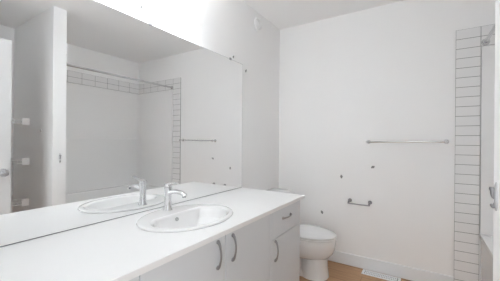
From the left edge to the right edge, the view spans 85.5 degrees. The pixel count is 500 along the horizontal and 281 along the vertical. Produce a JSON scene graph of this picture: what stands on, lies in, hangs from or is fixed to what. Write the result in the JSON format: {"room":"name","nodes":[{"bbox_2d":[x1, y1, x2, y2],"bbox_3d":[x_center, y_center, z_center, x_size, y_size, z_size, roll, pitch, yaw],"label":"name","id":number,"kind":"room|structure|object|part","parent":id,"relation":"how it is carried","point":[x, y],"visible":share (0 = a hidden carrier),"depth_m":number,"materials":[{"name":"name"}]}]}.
{"room":"bathroom","nodes":[
{"label":"bathroom","id":0,"kind":"room"},
{"bbox_2d":[96,0,279,189],"bbox_3d":[-0.452,-0.034,1.926,0.120,2.440,2.938,0,0,33],"label":"wall","id":1,"kind":"structure","parent":0,"point":[226,28],"depth_m":2.49,"materials":[{"name":"white paint"}]},
{"bbox_2d":[0,0,242,246],"bbox_3d":[-0.595,-0.146,1.581,0.009,1.104,1.951,0,0,33],"label":"wall mirror","id":2,"kind":"object","parent":1,"relation":"attached to","point":[102,106],"visible":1,"depth_m":1.35,"materials":[{"name":"clear glass"}]},
{"bbox_2d":[254,17,261,30],"bbox_3d":[0.083,-1.136,2.621,0.015,0.132,0.132,0,0,33],"label":"air vent","id":3,"kind":"object","parent":1,"relation":"in","point":[258,24],"visible":1,"depth_m":2.61,"materials":[{"name":"white plastic"}]},
{"bbox_2d":[243,0,402,29],"bbox_3d":[0.682,-1.295,1.206,2.789,0.100,2.938,0,0,33],"label":"ceiling","id":4,"kind":"structure","parent":0,"point":[283,14],"depth_m":2.54,"materials":[{"name":"white paint"}]},
{"bbox_2d":[299,260,410,280],"bbox_3d":[0.662,1.245,1.208,2.789,0.100,2.938,0,0,33],"label":"floor","id":5,"kind":"structure","parent":0,"point":[337,271],"depth_m":2.43,"materials":[{"name":"brown wood"}]},
{"bbox_2d":[129,276,138,280],"bbox_3d":[-0.736,0.807,0.822,0.595,0.754,0.517,0,0,33],"label":"vanity cabinet","id":6,"kind":"object","parent":5,"relation":"on","point":[137,277],"visible":0.03,"depth_m":0.88,"materials":[{"name":"white wood"}]},
{"bbox_2d":[139,214,270,280],"bbox_3d":[-0.350,0.810,1.426,0.595,0.754,0.914,0,0,33],"label":"vanity cabinet","id":7,"kind":"object","parent":5,"relation":"on","point":[243,254],"visible":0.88,"depth_m":1.31,"materials":[{"name":"white wood"}]},
{"bbox_2d":[0,188,304,280],"bbox_3d":[-0.353,0.421,1.426,0.591,0.023,1.955,0,0,33],"label":"countertop","id":8,"kind":"structure","parent":7,"relation":"on","point":[117,249],"depth_m":1.05,"materials":[{"name":"white laminate"}]},
{"bbox_2d":[163,182,186,210],"bbox_3d":[-0.424,0.311,1.530,0.170,0.172,0.052,0,0,33],"label":"faucet","id":9,"kind":"object","parent":8,"relation":"on","point":[168,191],"visible":1,"depth_m":1.54,"materials":[{"name":"silver metal"}]},
{"bbox_3d":[-0.443,0.244,1.543,0.116,0.038,0.045,0,0,33],"label":"lever","id":10,"kind":"part","parent":9,"relation":"part of","materials":[{"name":"silver metal"}]},
{"bbox_3d":[-0.411,0.292,1.522,0.141,0.038,0.032,0,0,33],"label":"spout","id":11,"kind":"part","parent":9,"relation":"part of","materials":[{"name":"silver metal"}]},
{"bbox_2d":[136,204,232,232],"bbox_3d":[-0.335,0.470,1.468,0.440,0.146,0.558,0,0,33],"label":"sink","id":12,"kind":"object","parent":8,"relation":"in","point":[182,218],"visible":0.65,"depth_m":1.50,"materials":[{"name":"white ceramic"}]},
{"bbox_3d":[-0.250,0.761,1.093,0.018,0.650,0.457,0,0,33],"label":"door","id":13,"kind":"part","parent":7,"relation":"part of","materials":[{"name":"white wood"}]},
{"bbox_3d":[-0.138,0.518,1.227,0.028,0.136,0.019,0,0,33],"label":"handle","id":14,"kind":"part","parent":7,"relation":"part of","materials":[{"name":"silver metal"}]},
{"bbox_3d":[-0.076,0.521,1.323,0.028,0.139,0.019,0,0,33],"label":"handle","id":15,"kind":"part","parent":7,"relation":"part of","materials":[{"name":"silver metal"}]},
{"bbox_3d":[-0.003,0.762,1.478,0.018,0.650,0.450,0,0,33],"label":"door","id":16,"kind":"part","parent":7,"relation":"part of","materials":[{"name":"white wood"}]},
{"bbox_2d":[270,200,299,280],"bbox_3d":[0.024,0.812,2.010,0.596,0.754,0.471,0,0,33],"label":"vanity cabinet","id":17,"kind":"object","parent":5,"relation":"on","point":[285,222],"visible":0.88,"depth_m":1.85,"materials":[{"name":"white wood"}]},
{"bbox_3d":[0.169,0.695,1.708,0.028,0.141,0.019,0,0,33],"label":"handle","id":18,"kind":"part","parent":17,"relation":"part of","materials":[{"name":"silver metal"}]},
{"bbox_3d":[0.253,0.528,1.875,0.018,0.178,0.451,0,0,33],"label":"drawer","id":19,"kind":"part","parent":17,"relation":"part of","materials":[{"name":"white wood"}]},
{"bbox_3d":[0.250,0.855,1.875,0.018,0.468,0.451,0,0,33],"label":"door","id":20,"kind":"part","parent":17,"relation":"part of","materials":[{"name":"white wood"}]},
{"bbox_2d":[267,188,336,280],"bbox_3d":[0.435,0.841,2.520,0.729,0.703,0.416,0,0,33],"label":"toilet","id":21,"kind":"object","parent":5,"relation":"on","point":[317,244],"visible":0.48,"depth_m":2.31,"materials":[{"name":"white ceramic"}]},
{"bbox_3d":[0.223,0.511,2.657,0.220,0.046,0.416,0,0,33],"label":"tank lid","id":22,"kind":"part","parent":21,"relation":"part of","materials":[{"name":"white ceramic"}]},
{"bbox_3d":[0.546,0.838,2.449,0.465,0.016,0.376,0,0,33],"label":"seat","id":23,"kind":"part","parent":21,"relation":"part of","materials":[{"name":"plastic"}]},
{"bbox_3d":[0.544,0.816,2.450,0.469,0.025,0.374,0,0,33],"label":"lid","id":24,"kind":"part","parent":21,"relation":"part of","materials":[{"name":"plastic"}]},
{"bbox_2d":[361,269,400,280],"bbox_3d":[1.162,1.195,2.402,0.310,0.006,0.097,0,0,33],"label":"floor vent","id":25,"kind":"object","parent":5,"relation":"in","point":[366,272],"visible":1,"depth_m":2.40,"materials":[{"name":"metal"}]},
{"bbox_2d":[480,234,492,280],"bbox_3d":[1.722,0.958,1.254,0.811,0.492,1.475,0,0,33],"label":"bathtub","id":26,"kind":"object","parent":5,"relation":"on","point":[486,240],"visible":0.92,"depth_m":1.92,"materials":[{"name":"white ceramic"}]},
{"bbox_2d":[480,44,494,235],"bbox_3d":[1.729,-0.011,1.254,0.812,1.444,1.475,0,0,33],"label":"tub surround","id":27,"kind":"object","parent":26,"relation":"on","point":[488,51],"visible":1,"depth_m":2.06,"materials":[{"name":"white plastic"}]},
{"bbox_2d":[279,0,494,280],"bbox_3d":[1.482,-0.019,2.362,2.669,2.440,0.120,0,0,33],"label":"wall","id":28,"kind":"structure","parent":0,"point":[387,72],"depth_m":2.48,"materials":[{"name":"white paint"}]},
{"bbox_2d":[347,198,371,205],"bbox_3d":[1.024,0.573,2.539,0.216,0.043,0.070,0,0,33],"label":"toilet paper holder","id":29,"kind":"object","parent":28,"relation":"attached to","point":[349,199],"visible":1,"depth_m":2.52,"materials":[{"name":"silver metal"}]},
{"bbox_2d":[328,250,453,280],"bbox_3d":[0.976,1.141,2.601,1.575,0.112,0.014,0,0,33],"label":"baseboard","id":30,"kind":"structure","parent":28,"relation":"attached to","point":[405,272],"depth_m":2.43,"materials":[{"name":"paint"}]},
{"bbox_2d":[366,139,448,143],"bbox_3d":[1.337,0.004,2.337,0.626,0.045,0.076,0,0,33],"label":"towel bar","id":31,"kind":"object","parent":28,"relation":"attached to","point":[445,141],"visible":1,"depth_m":2.30,"materials":[{"name":"silver metal"}]},
{"bbox_2d":[454,26,480,280],"bbox_3d":[1.715,0.157,2.136,0.155,2.093,0.008,0,0,33],"label":"wall tile","id":32,"kind":"structure","parent":28,"relation":"attached to","point":[468,41],"depth_m":2.13,"materials":[{"name":"tile"}]},
{"bbox_2d":[481,24,494,45],"bbox_3d":[2.129,-0.810,1.875,0.810,0.154,0.008,0,0,33],"label":"trim","id":33,"kind":"structure","parent":28,"relation":"attached to","point":[485,30],"depth_m":2.07,"materials":[{"name":"tile"}]},
{"bbox_2d":[493,0,499,280],"bbox_3d":[1.231,-0.020,0.627,0.982,2.440,0.111,0,0,33],"label":"wall partition","id":34,"kind":"structure","parent":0,"point":[496,214],"depth_m":0.90,"materials":[{"name":"white paint"}]},
{"bbox_2d":[481,24,494,44],"bbox_3d":[1.414,-0.765,1.458,0.052,0.052,1.464,0,0,33],"label":"shower rod","id":35,"kind":"object","parent":34,"relation":"attached to","point":[486,41],"visible":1,"depth_m":1.97,"materials":[{"name":"silver metal"}]},
{"bbox_2d":[489,182,497,210],"bbox_3d":[0.809,0.183,0.900,0.022,0.096,0.022,0,0,33],"label":"robe hook","id":36,"kind":"object","parent":34,"relation":"attached to","point":[493,190],"visible":1,"depth_m":0.89,"materials":[{"name":"metal"}]},
{"bbox_3d":[0.814,0.183,0.897,0.008,0.096,0.022,0,0,33],"label":"plate","id":37,"kind":"part","parent":36,"relation":"part of","materials":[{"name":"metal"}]}
]}

